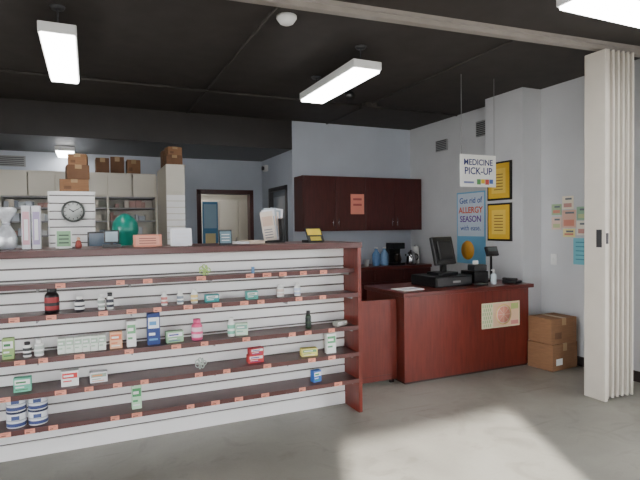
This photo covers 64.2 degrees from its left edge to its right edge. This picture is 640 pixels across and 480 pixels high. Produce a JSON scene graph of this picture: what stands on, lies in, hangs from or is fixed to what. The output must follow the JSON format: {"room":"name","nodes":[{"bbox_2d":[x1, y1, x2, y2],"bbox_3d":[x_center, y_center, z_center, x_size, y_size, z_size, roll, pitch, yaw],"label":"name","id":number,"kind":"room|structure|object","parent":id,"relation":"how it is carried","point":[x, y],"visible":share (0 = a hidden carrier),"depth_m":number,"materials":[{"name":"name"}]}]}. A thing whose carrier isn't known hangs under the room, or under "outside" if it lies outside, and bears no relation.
{"room":"pharmacy","nodes":[
{"label":"pharmacy","id":0,"kind":"room"},
{"bbox_2d":[0,150,262,243],"bbox_3d":[-4.041,0.052,7.350,6.680,2.620,0.120,-1,2,-24],"label":"wall","id":1,"kind":"structure","parent":0,"point":[212,174],"depth_m":8.20,"materials":[{"name":"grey paint"}]},
{"bbox_2d":[0,155,25,166],"bbox_3d":[-4.335,-1.104,7.113,0.400,0.150,0.028,-1,2,-24],"label":"air vent","id":2,"kind":"object","parent":1,"relation":"in","point":[5,160],"visible":1,"depth_m":7.12,"materials":[{"name":"grey metal"}]},
{"bbox_2d":[196,189,253,243],"bbox_3d":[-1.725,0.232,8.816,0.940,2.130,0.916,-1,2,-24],"label":"door frame","id":3,"kind":"structure","parent":1,"relation":"in","point":[250,208],"depth_m":8.43,"materials":[{"name":"brown wood"}]},
{"bbox_2d":[0,97,291,161],"bbox_3d":[-4.163,-1.517,7.538,6.680,0.510,3.480,-1,2,-24],"label":"ceiling","id":4,"kind":"structure","parent":0,"point":[25,125],"depth_m":6.62,"materials":[{"name":"paint"}]},
{"bbox_2d":[37,3,79,83],"bbox_3d":[-1.994,-1.486,3.931,0.235,0.240,1.200,-1,2,-24],"label":"fluorescent light","id":5,"kind":"object","parent":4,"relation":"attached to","point":[59,43],"visible":1,"depth_m":3.62,"materials":[{"name":"white plastic"}]},
{"bbox_2d":[54,146,75,157],"bbox_3d":[-3.540,-1.218,7.096,0.240,0.080,0.610,-1,2,-24],"label":"fluorescent light","id":6,"kind":"object","parent":4,"relation":"attached to","point":[61,151],"visible":0.8,"depth_m":6.84,"materials":[{"name":"white plastic"}]},
{"bbox_2d":[201,194,246,199],"bbox_3d":[-1.812,-0.069,9.480,3.500,2.700,1.930,-1,2,-24],"label":"wall","id":7,"kind":"structure","parent":0,"point":[203,196],"depth_m":10.31,"materials":[{"name":"beige paint"}]},
{"bbox_2d":[262,151,289,240],"bbox_3d":[-0.676,-0.010,8.157,0.120,2.620,1.420,-1,2,-24],"label":"wall","id":8,"kind":"structure","parent":0,"point":[277,174],"depth_m":7.97,"materials":[{"name":"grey paint"}]},
{"bbox_2d":[268,185,287,240],"bbox_3d":[-0.587,0.239,7.960,0.170,2.130,0.820,-1,2,-24],"label":"door","id":9,"kind":"structure","parent":8,"relation":"in","point":[278,196],"depth_m":7.85,"materials":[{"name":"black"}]},
{"bbox_2d":[0,363,639,479],"bbox_3d":[-1.385,1.461,4.178,8.850,0.100,12.100,-1,2,-24],"label":"floor","id":10,"kind":"structure","parent":0,"point":[523,422],"depth_m":3.52,"materials":[{"name":"concrete"}]},
{"bbox_2d":[47,191,95,246],"bbox_3d":[-2.478,0.462,5.151,0.417,1.875,0.410,-1,2,-24],"label":"display","id":11,"kind":"object","parent":10,"relation":"on","point":[56,199],"visible":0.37,"depth_m":4.95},
{"bbox_2d":[61,201,84,221],"bbox_3d":[-2.386,-0.277,4.931,0.210,0.210,0.038,-1,2,-24],"label":"wall clock","id":12,"kind":"object","parent":11,"relation":"attached to","point":[71,211],"visible":1,"depth_m":4.92,"materials":[{"name":"paint"}]},
{"bbox_2d":[59,179,88,191],"bbox_3d":[-2.463,-0.537,5.111,0.269,0.121,0.307,-1,2,-24],"label":"cardboard box","id":13,"kind":"object","parent":11,"relation":"on","point":[64,184],"visible":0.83,"depth_m":4.97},
{"bbox_2d":[65,164,89,179],"bbox_3d":[-2.428,-0.669,5.101,0.202,0.141,0.261,-2,2,-30],"label":"cardboard box","id":14,"kind":"object","parent":13,"relation":"on","point":[72,171],"visible":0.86,"depth_m":4.99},
{"bbox_2d":[68,153,87,164],"bbox_3d":[-2.429,-0.798,5.120,0.172,0.111,0.201,-1,2,-21],"label":"cardboard box","id":15,"kind":"object","parent":14,"relation":"on","point":[79,159],"visible":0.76,"depth_m":5.03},
{"bbox_2d":[0,169,157,246],"bbox_3d":[-4.210,0.273,6.215,4.254,2.240,0.418,-1,2,-24],"label":"shelving","id":16,"kind":"object","parent":10,"relation":"on","point":[110,189],"visible":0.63,"depth_m":6.65,"materials":[{"name":"beige laminate"}]},
{"bbox_2d":[4,199,148,247],"bbox_3d":[-4.216,-0.064,6.215,4.172,0.877,0.200,-1,2,-24],"label":"medicine boxes","id":17,"kind":"object","parent":16,"relation":"on","point":[12,202],"visible":0.2,"depth_m":6.67,"materials":[{"name":"cardboard"}]},
{"bbox_2d":[95,158,108,172],"bbox_3d":[-2.902,-0.980,6.791,0.170,0.201,0.256,-1,2,-24],"label":"cardboard box","id":18,"kind":"object","parent":16,"relation":"on","point":[101,164],"visible":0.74,"depth_m":6.68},
{"bbox_2d":[110,157,123,172],"bbox_3d":[-2.729,-0.994,6.868,0.172,0.221,0.251,-1,2,-21],"label":"cardboard box","id":19,"kind":"object","parent":16,"relation":"on","point":[116,163],"visible":0.74,"depth_m":6.75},
{"bbox_2d":[126,160,140,173],"bbox_3d":[-2.547,-0.983,6.951,0.172,0.191,0.252,-1,2,-24],"label":"cardboard box","id":20,"kind":"object","parent":16,"relation":"on","point":[132,166],"visible":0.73,"depth_m":6.84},
{"bbox_2d":[157,164,185,243],"bbox_3d":[-1.898,0.222,6.544,0.225,2.270,0.900,-1,2,-24],"label":"tall cabinet","id":21,"kind":"object","parent":10,"relation":"on","point":[171,177],"visible":0.3,"depth_m":6.14,"materials":[{"name":"beige laminate"}]},
{"bbox_2d":[164,155,182,164],"bbox_3d":[-1.800,-0.970,6.257,0.192,0.121,0.201,-1,2,-24],"label":"cardboard box","id":22,"kind":"object","parent":21,"relation":"on","point":[168,159],"visible":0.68,"depth_m":6.17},
{"bbox_2d":[164,146,181,155],"bbox_3d":[-1.801,-1.081,6.254,0.172,0.101,0.181,-2,2,-30],"label":"cardboard box","id":23,"kind":"object","parent":22,"relation":"on","point":[169,150],"visible":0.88,"depth_m":6.18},
{"bbox_2d":[0,241,362,461],"bbox_3d":[-1.714,0.743,3.545,4.220,1.375,0.676,-1,2,-24],"label":"shelving","id":24,"kind":"object","parent":10,"relation":"on","point":[177,395],"visible":0.95,"depth_m":3.69,"materials":[{"name":"laminate"}]},
{"bbox_2d":[2,337,14,359],"bbox_3d":[-1.950,0.677,3.193,0.063,0.130,0.051,-1,2,-24],"label":"carton","id":25,"kind":"object","parent":24,"relation":"in","point":[8,343],"visible":1,"depth_m":3.17,"materials":[{"name":"cardboard"}]},
{"bbox_2d":[0,207,17,249],"bbox_3d":[-2.087,-0.076,3.391,0.132,0.280,0.130,-1,2,-24],"label":"vase","id":26,"kind":"object","parent":24,"relation":"on","point":[8,237],"visible":1,"depth_m":3.36,"materials":[{"name":"white ceramic"}]},
{"bbox_2d":[6,408,26,428],"bbox_3d":[-1.915,1.121,3.218,0.115,0.100,0.116,-1,2,-24],"label":"can","id":27,"kind":"object","parent":24,"relation":"on","point":[15,420],"visible":0.84,"depth_m":3.17,"materials":[{"name":"paint"}]},
{"bbox_2d":[6,400,26,412],"bbox_3d":[-1.916,1.020,3.215,0.115,0.100,0.116,-1,2,-24],"label":"can","id":28,"kind":"object","parent":27,"relation":"on","point":[15,406],"visible":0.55,"depth_m":3.17,"materials":[{"name":"paint"}]},
{"bbox_2d":[13,375,31,392],"bbox_3d":[-1.881,0.911,3.228,0.098,0.090,0.051,-1,2,-24],"label":"carton","id":29,"kind":"object","parent":24,"relation":"in","point":[20,383],"visible":1,"depth_m":3.21,"materials":[{"name":"cardboard"}]},
{"bbox_2d":[21,206,31,248],"bbox_3d":[-1.969,-0.084,3.420,0.052,0.290,0.063,-1,2,-24],"label":"carton","id":30,"kind":"object","parent":24,"relation":"on","point":[25,210],"visible":0.92,"depth_m":3.39,"materials":[{"name":"cardboard"}]},
{"bbox_2d":[23,341,31,356],"bbox_3d":[-1.857,0.693,3.236,0.053,0.095,0.053,-1,2,-24],"label":"medicine bottle","id":31,"kind":"object","parent":24,"relation":"on","point":[27,348],"visible":1,"depth_m":3.22,"materials":[{"name":"paint"}]},
{"bbox_2d":[31,206,41,248],"bbox_3d":[-1.914,-0.085,3.445,0.052,0.290,0.063,-1,2,-24],"label":"carton","id":32,"kind":"object","parent":24,"relation":"on","point":[35,210],"visible":0.97,"depth_m":3.42,"materials":[{"name":"cardboard"}]},
{"bbox_2d":[28,406,47,425],"bbox_3d":[-1.805,1.121,3.267,0.115,0.095,0.116,-1,2,-24],"label":"can","id":33,"kind":"object","parent":24,"relation":"on","point":[36,417],"visible":0.88,"depth_m":3.22,"materials":[{"name":"paint"}]},
{"bbox_2d":[28,397,47,410],"bbox_3d":[-1.806,1.025,3.265,0.115,0.095,0.116,-1,2,-24],"label":"can","id":34,"kind":"object","parent":33,"relation":"on","point":[38,403],"visible":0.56,"depth_m":3.22,"materials":[{"name":"paint"}]},
{"bbox_2d":[34,339,43,355],"bbox_3d":[-1.797,0.686,3.263,0.058,0.105,0.058,-1,2,-24],"label":"medicine bottle","id":35,"kind":"object","parent":24,"relation":"on","point":[39,345],"visible":1,"depth_m":3.24,"materials":[{"name":"paint"}]},
{"bbox_2d":[44,288,59,313],"bbox_3d":[-1.728,0.387,3.288,0.088,0.170,0.088,-1,2,-24],"label":"bottle","id":36,"kind":"object","parent":24,"relation":"on","point":[51,298],"visible":0.92,"depth_m":3.26,"materials":[{"name":"paint"}]},
{"bbox_2d":[55,229,71,248],"bbox_3d":[-1.744,-0.008,3.474,0.100,0.131,0.072,-1,2,-24],"label":"display","id":37,"kind":"object","parent":24,"relation":"on","point":[63,237],"visible":0.99,"depth_m":3.45,"materials":[{"name":"paper"}]},
{"bbox_2d":[61,368,78,386],"bbox_3d":[-1.636,0.900,3.339,0.103,0.100,0.061,-1,2,-24],"label":"carton","id":38,"kind":"object","parent":24,"relation":"in","point":[69,377],"visible":1,"depth_m":3.31,"materials":[{"name":"cardboard"}]},
{"bbox_2d":[74,296,84,311],"bbox_3d":[-1.581,0.418,3.355,0.063,0.100,0.063,-1,2,-24],"label":"medicine bottle","id":39,"kind":"object","parent":24,"relation":"on","point":[79,303],"visible":1,"depth_m":3.33,"materials":[{"name":"paint"}]},
{"bbox_2d":[57,333,105,353],"bbox_3d":[-1.569,0.683,3.365,0.288,0.100,0.061,-1,2,-24],"label":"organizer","id":40,"kind":"object","parent":24,"relation":"in","point":[69,344],"visible":1,"depth_m":3.34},
{"bbox_2d":[90,369,107,382],"bbox_3d":[-1.479,0.911,3.410,0.108,0.070,0.051,-1,2,-24],"label":"carton","id":41,"kind":"object","parent":24,"relation":"in","point":[96,376],"visible":1,"depth_m":3.39,"materials":[{"name":"cardboard"}]},
{"bbox_2d":[98,294,104,309],"bbox_3d":[-1.461,0.413,3.409,0.048,0.105,0.048,-1,2,-24],"label":"medicine bottle","id":42,"kind":"object","parent":24,"relation":"on","point":[101,300],"visible":1,"depth_m":3.39,"materials":[{"name":"paint"}]},
{"bbox_2d":[106,292,113,309],"bbox_3d":[-1.413,0.409,3.431,0.048,0.110,0.048,-1,2,-24],"label":"medicine bottle","id":43,"kind":"object","parent":24,"relation":"on","point":[109,300],"visible":1,"depth_m":3.41,"materials":[{"name":"paint"}]},
{"bbox_2d":[102,230,120,247],"bbox_3d":[-1.467,-0.009,3.590,0.120,0.120,0.050,-1,2,-24],"label":"terminal","id":44,"kind":"object","parent":24,"relation":"on","point":[110,236],"visible":0.99,"depth_m":3.57,"materials":[{"name":"black plastic"}]},
{"bbox_2d":[109,330,122,348],"bbox_3d":[-1.380,0.674,3.450,0.078,0.110,0.051,-1,2,-24],"label":"carton","id":45,"kind":"object","parent":24,"relation":"on","point":[115,336],"depth_m":3.43,"materials":[{"name":"cardboard"}]},
{"bbox_2d":[126,320,135,346],"bbox_3d":[-1.291,0.639,3.489,0.060,0.175,0.051,-1,2,-24],"label":"carton","id":46,"kind":"object","parent":24,"relation":"in","point":[130,324],"visible":1,"depth_m":3.47,"materials":[{"name":"cardboard"}]},
{"bbox_2d":[131,385,141,409],"bbox_3d":[-1.263,1.073,3.511,0.063,0.165,0.051,-1,2,-24],"label":"carton","id":47,"kind":"object","parent":24,"relation":"in","point":[136,392],"visible":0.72,"depth_m":3.49,"materials":[{"name":"cardboard"}]},
{"bbox_2d":[133,234,161,246],"bbox_3d":[-1.220,0.005,3.602,0.190,0.086,0.072,-1,2,-24],"label":"notice sign","id":48,"kind":"object","parent":24,"relation":"on","point":[138,240],"visible":0.99,"depth_m":3.58,"materials":[{"name":"paper"}]},
{"bbox_2d":[146,312,159,344],"bbox_3d":[-1.159,0.614,3.549,0.083,0.220,0.061,-1,2,-24],"label":"carton","id":49,"kind":"object","parent":24,"relation":"in","point":[153,318],"visible":0.84,"depth_m":3.52,"materials":[{"name":"cardboard"}]},
{"bbox_2d":[161,291,167,305],"bbox_3d":[-1.092,0.409,3.576,0.045,0.095,0.045,-1,2,-24],"label":"medicine bottle","id":50,"kind":"object","parent":24,"relation":"on","point":[164,300],"visible":1,"depth_m":3.56,"materials":[{"name":"paint"}]},
{"bbox_2d":[165,329,183,342],"bbox_3d":[-1.031,0.680,3.608,0.118,0.080,0.051,-2,2,-30],"label":"carton","id":51,"kind":"object","parent":24,"relation":"in","point":[171,336],"visible":1,"depth_m":3.59,"materials":[{"name":"cardboard"}]},
{"bbox_2d":[177,290,183,303],"bbox_3d":[-0.993,0.407,3.620,0.048,0.095,0.048,-1,2,-24],"label":"medicine bottle","id":52,"kind":"object","parent":24,"relation":"on","point":[180,298],"visible":1,"depth_m":3.60,"materials":[{"name":"paint"}]},
{"bbox_2d":[170,228,191,245],"bbox_3d":[-1.011,-0.020,3.696,0.150,0.126,0.072,-1,2,-24],"label":"card sign","id":53,"kind":"object","parent":24,"relation":"on","point":[183,236],"visible":0.99,"depth_m":3.67,"materials":[{"name":"paper"}]},
{"bbox_2d":[191,289,197,302],"bbox_3d":[-0.902,0.402,3.661,0.051,0.100,0.051,-1,2,-24],"label":"medicine bottle","id":54,"kind":"object","parent":24,"relation":"on","point":[194,295],"visible":1,"depth_m":3.64,"materials":[{"name":"paint"}]},
{"bbox_2d":[191,318,202,340],"bbox_3d":[-0.886,0.642,3.673,0.081,0.150,0.081,-1,2,-24],"label":"bottle","id":55,"kind":"object","parent":24,"relation":"on","point":[196,327],"visible":1,"depth_m":3.64,"materials":[{"name":"paint"}]},
{"bbox_2d":[204,293,218,302],"bbox_3d":[-0.788,0.422,3.712,0.098,0.055,0.051,-1,2,-24],"label":"carton","id":56,"kind":"object","parent":24,"relation":"in","point":[207,297],"visible":1,"depth_m":3.69,"materials":[{"name":"cardboard"}]},
{"bbox_2d":[218,230,231,244],"bbox_3d":[-0.722,-0.021,3.859,0.100,0.111,0.072,-1,2,-24],"label":"stand","id":57,"kind":"object","parent":24,"relation":"on","point":[225,236],"visible":1,"depth_m":3.83,"materials":[{"name":"paint"}]},
{"bbox_2d":[227,317,234,336],"bbox_3d":[-0.658,0.642,3.776,0.055,0.140,0.055,-1,2,-24],"label":"lotion bottle","id":58,"kind":"object","parent":24,"relation":"on","point":[231,325],"visible":1,"depth_m":3.76,"materials":[{"name":"paint"}]},
{"bbox_2d":[235,322,247,335],"bbox_3d":[-0.589,0.665,3.818,0.093,0.090,0.051,-1,2,-16],"label":"carton","id":59,"kind":"object","parent":24,"relation":"in","point":[241,328],"visible":0.95,"depth_m":3.79,"materials":[{"name":"cardboard"}]},
{"bbox_2d":[218,240,264,243],"bbox_3d":[-0.636,0.017,4.048,0.358,0.024,0.222,-1,2,-24],"label":"pile","id":60,"kind":"object","parent":24,"relation":"on","point":[239,241],"visible":0.74,"depth_m":4.00,"materials":[{"name":"paper"}]},
{"bbox_2d":[245,290,257,299],"bbox_3d":[-0.515,0.413,3.836,0.088,0.060,0.051,-1,2,-24],"label":"carton","id":61,"kind":"object","parent":24,"relation":"in","point":[253,294],"visible":1,"depth_m":3.81,"materials":[{"name":"cardboard"}]},
{"bbox_2d":[246,354,263,363],"bbox_3d":[-0.491,0.893,3.856,0.118,0.060,0.061,-1,2,-24],"label":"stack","id":62,"kind":"object","parent":24,"relation":"in","point":[254,358],"visible":0.92,"depth_m":3.83,"materials":[{"name":"cardboard"}]},
{"bbox_2d":[247,346,263,355],"bbox_3d":[-0.487,0.837,3.857,0.108,0.050,0.061,-2,2,-31],"label":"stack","id":63,"kind":"object","parent":62,"relation":"on","point":[256,350],"visible":1,"depth_m":3.84,"materials":[{"name":"cardboard"}]},
{"bbox_2d":[259,208,284,242],"bbox_3d":[-0.398,-0.126,4.258,0.232,0.293,0.150,-1,2,-24],"label":"stand","id":64,"kind":"object","parent":24,"relation":"on","point":[272,222],"visible":0.99,"depth_m":4.22,"materials":[{"name":"paper"}]},
{"bbox_2d":[277,284,283,296],"bbox_3d":[-0.306,0.388,3.931,0.058,0.100,0.058,-1,2,-24],"label":"medicine bottle","id":65,"kind":"object","parent":24,"relation":"on","point":[280,289],"visible":1,"depth_m":3.91,"materials":[{"name":"paint"}]},
{"bbox_2d":[294,283,300,295],"bbox_3d":[-0.178,0.385,3.988,0.053,0.100,0.053,-1,2,-24],"label":"medicine bottle","id":66,"kind":"object","parent":24,"relation":"on","point":[297,291],"visible":1,"depth_m":3.97,"materials":[{"name":"paint"}]},
{"bbox_2d":[305,310,310,328],"bbox_3d":[-0.093,0.628,4.031,0.048,0.140,0.048,-1,2,-24],"label":"medicine bottle","id":67,"kind":"object","parent":24,"relation":"on","point":[308,316],"visible":1,"depth_m":4.01,"materials":[{"name":"paint"}]},
{"bbox_2d":[300,346,316,356],"bbox_3d":[-0.090,0.883,4.037,0.128,0.060,0.061,-1,2,-19],"label":"carton","id":68,"kind":"object","parent":24,"relation":"in","point":[304,351],"visible":1,"depth_m":4.01,"materials":[{"name":"cardboard"}]},
{"bbox_2d":[302,228,323,242],"bbox_3d":[-0.059,-0.039,4.144,0.150,0.118,0.117,-2,2,-33],"label":"book display","id":69,"kind":"object","parent":24,"relation":"on","point":[314,235],"visible":0.96,"depth_m":4.11,"materials":[{"name":"paper"}]},
{"bbox_2d":[310,369,320,382],"bbox_3d":[-0.033,1.082,4.067,0.073,0.090,0.051,-2,2,-36],"label":"carton","id":70,"kind":"object","parent":24,"relation":"in","point":[315,375],"visible":1,"depth_m":4.05,"materials":[{"name":"cardboard"}]},
{"bbox_2d":[324,332,335,353],"bbox_3d":[0.083,0.829,4.114,0.083,0.160,0.051,-1,2,-24],"label":"carton","id":71,"kind":"object","parent":24,"relation":"in","point":[329,338],"visible":0.89,"depth_m":4.09,"materials":[{"name":"cardboard"}]},
{"bbox_2d":[333,320,346,325],"bbox_3d":[0.163,0.675,4.147,0.108,0.035,0.061,-2,2,-41],"label":"carton","id":72,"kind":"object","parent":24,"relation":"in","point":[338,322],"visible":1,"depth_m":4.12,"materials":[{"name":"cardboard"}]},
{"bbox_2d":[202,202,217,242],"bbox_3d":[-1.727,0.355,8.073,0.280,1.920,0.120,-1,2,-24],"label":"pull-up banner","id":73,"kind":"object","parent":10,"relation":"on","point":[209,209],"visible":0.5,"depth_m":8.04,"materials":[{"name":"paint"}]},
{"bbox_2d":[201,199,247,243],"bbox_3d":[-1.848,0.241,10.063,1.100,2.050,0.530,-1,2,-24],"label":"wall","id":74,"kind":"structure","parent":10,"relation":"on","point":[232,214],"depth_m":9.86,"materials":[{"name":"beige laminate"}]},
{"bbox_2d":[361,262,431,300],"bbox_3d":[0.679,0.840,7.535,1.960,0.920,0.560,-1,2,-24],"label":"base cabinet","id":75,"kind":"object","parent":10,"relation":"on","point":[388,274],"visible":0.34,"depth_m":7.38,"materials":[{"name":"brown wood"}]},
{"bbox_2d":[372,247,379,265],"bbox_3d":[0.828,0.243,7.513,0.120,0.270,0.120,-1,2,-24],"label":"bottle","id":76,"kind":"object","parent":75,"relation":"on","point":[376,255],"visible":1,"depth_m":7.47,"materials":[{"name":"paint"}]},
{"bbox_2d":[380,247,388,265],"bbox_3d":[0.956,0.240,7.571,0.120,0.270,0.120,-1,2,-24],"label":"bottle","id":77,"kind":"object","parent":75,"relation":"on","point":[384,254],"visible":1,"depth_m":7.53,"materials":[{"name":"paint"}]},
{"bbox_2d":[386,242,404,264],"bbox_3d":[1.134,0.206,7.659,0.200,0.330,0.225,-1,2,-24],"label":"coffee maker","id":78,"kind":"object","parent":75,"relation":"on","point":[393,249],"visible":0.94,"depth_m":7.59,"materials":[{"name":"black plastic"}]},
{"bbox_2d":[405,250,418,264],"bbox_3d":[1.382,0.257,7.677,0.174,0.220,0.187,0,2,24],"label":"electric kettle","id":79,"kind":"object","parent":75,"relation":"on","point":[411,259],"visible":1,"depth_m":7.62,"materials":[{"name":"silver metal"}]},
{"bbox_2d":[364,278,533,383],"bbox_3d":[1.378,0.910,5.448,1.645,0.870,0.760,-1,2,-24],"label":"counter","id":80,"kind":"object","parent":10,"relation":"on","point":[440,334],"depth_m":5.06,"materials":[{"name":"brown wood"}]},
{"bbox_2d":[361,299,396,383],"bbox_3d":[0.423,0.973,4.784,0.675,0.800,0.037,-1,2,-24],"label":"gate","id":81,"kind":"object","parent":80,"relation":"attached to","point":[379,340],"visible":0.54,"depth_m":4.83,"materials":[{"name":"brown wood"}]},
{"bbox_2d":[391,287,423,290],"bbox_3d":[0.873,0.486,5.069,0.260,0.007,0.200,-1,2,-27],"label":"notepad","id":82,"kind":"object","parent":80,"relation":"on","point":[404,288],"visible":1,"depth_m":5.06,"materials":[{"name":"paper"}]},
{"bbox_2d":[411,237,471,287],"bbox_3d":[1.288,0.222,5.412,0.509,0.509,0.429,-1,2,-24],"label":"cash register","id":83,"kind":"object","parent":80,"relation":"on","point":[442,249],"visible":1,"depth_m":5.32,"materials":[{"name":"black plastic"}]},
{"bbox_2d":[461,260,487,282],"bbox_3d":[1.704,0.345,5.628,0.180,0.240,0.260,-1,2,-19],"label":"receipt printer","id":84,"kind":"object","parent":80,"relation":"on","point":[479,272],"visible":0.91,"depth_m":5.51,"materials":[{"name":"black plastic"}]},
{"bbox_2d":[484,246,498,281],"bbox_3d":[1.920,0.266,5.702,0.160,0.390,0.140,-1,2,-24],"label":"stand","id":85,"kind":"object","parent":80,"relation":"on","point":[490,251],"visible":0.73,"depth_m":5.68,"materials":[{"name":"black plastic"}]},
{"bbox_2d":[482,300,519,328],"bbox_3d":[1.875,0.773,5.282,0.510,0.260,0.006,-1,2,-24],"label":"poster","id":86,"kind":"object","parent":80,"relation":"attached to","point":[498,314],"visible":1,"depth_m":5.28,"materials":[{"name":"paper"}]},
{"bbox_2d":[502,277,521,283],"bbox_3d":[2.076,0.434,5.513,0.140,0.060,0.170,-2,2,-41],"label":"telephone","id":87,"kind":"object","parent":80,"relation":"on","point":[504,279],"visible":1,"depth_m":5.46,"materials":[{"name":"black plastic"}]},
{"bbox_2d":[528,340,576,371],"bbox_3d":[2.456,1.197,5.392,0.402,0.271,0.301,-2,2,-29],"label":"cardboard box","id":88,"kind":"object","parent":10,"relation":"on","point":[552,358],"visible":0.81,"depth_m":5.27,"materials":[{"name":"cardboard"}]},
{"bbox_2d":[528,313,576,344],"bbox_3d":[2.453,0.930,5.385,0.386,0.261,0.297,-1,2,-24],"label":"cardboard box","id":89,"kind":"object","parent":88,"relation":"on","point":[547,328],"visible":1,"depth_m":5.28,"materials":[{"name":"cardboard"}]},
{"bbox_3d":[-1.445,0.811,5.164,2.260,1.150,0.410,-1,2,-24],"label":"countertop","id":90,"kind":"structure","parent":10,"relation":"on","visible":0},
{"bbox_2d":[87,232,117,245],"bbox_3d":[-2.091,0.084,4.958,0.179,0.329,0.296,1,2,42],"label":"computer monitor","id":91,"kind":"object","parent":90,"relation":"on","point":[93,238],"visible":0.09,"depth_m":4.90,"materials":[{"name":"black plastic"}]},
{"bbox_2d":[112,214,138,244],"bbox_3d":[-1.857,-0.002,4.868,0.244,0.500,0.244,-1,2,-24],"label":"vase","id":92,"kind":"object","parent":90,"relation":"on","point":[127,226],"visible":0.55,"depth_m":4.78,"materials":[{"name":"ceramic"}]},
{"bbox_2d":[0,0,639,129],"bbox_3d":[-0.769,-1.636,2.528,8.950,0.100,8.700,-1,2,-24],"label":"ceiling","id":93,"kind":"structure","parent":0,"point":[181,43],"depth_m":4.56,"materials":[{"name":"paint"}]},
{"bbox_2d":[0,7,512,123],"bbox_3d":[-1.758,-1.598,4.661,8.500,0.060,3.600,-1,2,-24],"label":"conduit","id":94,"kind":"object","parent":93,"relation":"attached to","point":[366,105],"depth_m":5.41,"materials":[{"name":"metal"}]},
{"bbox_2d":[276,12,296,25],"bbox_3d":[-0.243,-1.592,3.700,0.150,0.060,0.150,-1,2,-24],"label":"smoke detector","id":95,"kind":"object","parent":93,"relation":"attached to","point":[284,18],"visible":1,"depth_m":3.65,"materials":[{"name":"white plastic"}]},
{"bbox_2d":[300,44,381,103],"bbox_3d":[0.153,-1.534,4.769,0.270,0.240,1.180,-1,2,-24],"label":"fluorescent light","id":96,"kind":"object","parent":93,"relation":"attached to","point":[354,72],"visible":1,"depth_m":4.54,"materials":[{"name":"white plastic"}]},
{"bbox_2d":[230,0,639,57],"bbox_3d":[-0.940,-1.566,3.120,8.502,0.065,0.747,-1,2,-24],"label":"track","id":97,"kind":"object","parent":93,"relation":"attached to","point":[332,7],"depth_m":3.76,"materials":[{"name":"metal"}]},
{"bbox_2d":[584,49,633,401],"bbox_3d":[2.495,-0.115,4.405,0.366,2.945,0.241,-1,2,-24],"label":"partition","id":98,"kind":"object","parent":97,"relation":"hanging from","point":[609,75],"depth_m":4.32,"materials":[{"name":"plastic"}]},
{"bbox_2d":[460,92,495,186],"bbox_3d":[1.633,-1.117,5.270,0.470,1.135,0.009,-1,2,-24],"label":"sign","id":99,"kind":"object","parent":93,"relation":"hanging from","point":[475,170],"visible":1,"depth_m":5.27,"materials":[{"name":"white paper"}]},
{"bbox_2d":[556,0,639,27],"bbox_3d":[2.028,-1.517,3.208,1.200,0.240,0.270,-1,2,-24],"label":"fluorescent light","id":100,"kind":"object","parent":93,"relation":"attached to","point":[625,12],"visible":1,"depth_m":3.08,"materials":[{"name":"white plastic"}]},
{"bbox_2d":[344,90,354,100],"bbox_3d":[0.310,-1.574,5.430,0.100,0.197,0.143,-1,2,-24],"label":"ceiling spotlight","id":101,"kind":"object","parent":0,"point":[350,96],"depth_m":5.40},
{"bbox_2d":[289,121,410,263],"bbox_3d":[0.507,-0.221,7.836,2.020,3.030,0.130,-1,2,-24],"label":"wall","id":102,"kind":"structure","parent":0,"point":[318,149],"depth_m":7.74,"materials":[{"name":"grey paint"}]},
{"bbox_2d":[294,175,421,231],"bbox_3d":[0.607,-0.531,7.603,1.985,0.780,0.363,-1,2,-24],"label":"upper cabinet","id":103,"kind":"object","parent":102,"relation":"attached to","point":[327,203],"visible":1,"depth_m":7.39,"materials":[{"name":"brown wood"}]},
{"bbox_2d":[485,87,540,315],"bbox_3d":[2.275,-0.197,6.035,0.280,3.030,0.590,-1,2,-24],"label":"column","id":104,"kind":"structure","parent":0,"point":[512,118],"depth_m":5.79,"materials":[{"name":"paint"}]},
{"bbox_2d":[487,202,511,240],"bbox_3d":[2.115,-0.212,6.011,0.031,0.445,0.380,-1,2,-24],"label":"framed certificate","id":105,"kind":"object","parent":104,"relation":"attached to","point":[499,215],"visible":1,"depth_m":5.99,"materials":[{"name":"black paper"}]},
{"bbox_2d":[487,160,511,200],"bbox_3d":[2.109,-0.694,5.999,0.031,0.450,0.380,-1,2,-24],"label":"framed certificate","id":106,"kind":"object","parent":104,"relation":"attached to","point":[503,189],"visible":0.73,"depth_m":5.93,"materials":[{"name":"paper"}]},
{"bbox_2d":[410,59,639,371],"bbox_3d":[3.260,-0.166,4.378,0.150,3.030,8.700,-1,2,-24],"label":"wall","id":107,"kind":"structure","parent":0,"point":[562,104],"depth_m":5.70,"materials":[{"name":"paint"}]},
{"bbox_2d":[436,139,447,151],"bbox_3d":[1.766,-1.371,7.411,0.026,0.160,0.260,-1,2,-24],"label":"air vent","id":108,"kind":"object","parent":107,"relation":"in","point":[441,145],"visible":1,"depth_m":7.38,"materials":[{"name":"grey metal"}]},
{"bbox_2d":[457,190,485,263],"bbox_3d":[2.036,-0.165,6.888,0.014,0.970,0.560,-1,2,-24],"label":"poster","id":109,"kind":"object","parent":107,"relation":"attached to","point":[471,206],"visible":1,"depth_m":6.87,"materials":[{"name":"paper"}]},
{"bbox_2d":[476,120,484,136],"bbox_3d":[2.110,-1.456,6.643,0.026,0.200,0.220,-1,2,-24],"label":"air vent","id":110,"kind":"object","parent":107,"relation":"in","point":[480,125],"visible":0.64,"depth_m":6.66,"materials":[{"name":"grey metal"}]},
{"bbox_2d":[552,196,583,264],"bbox_3d":[2.683,-0.107,5.469,0.006,0.730,0.480,-1,2,-24],"label":"notices","id":111,"kind":"object","parent":107,"relation":"attached to","point":[568,219],"visible":0.87,"depth_m":5.44,"materials":[{"name":"paper"}]},
{"bbox_2d":[577,356,639,382],"bbox_3d":[2.381,1.272,5.859,0.295,0.100,5.070,-1,2,-24],"label":"baseboard","id":112,"kind":"structure","parent":107,"relation":"attached to","point":[580,360],"depth_m":4.85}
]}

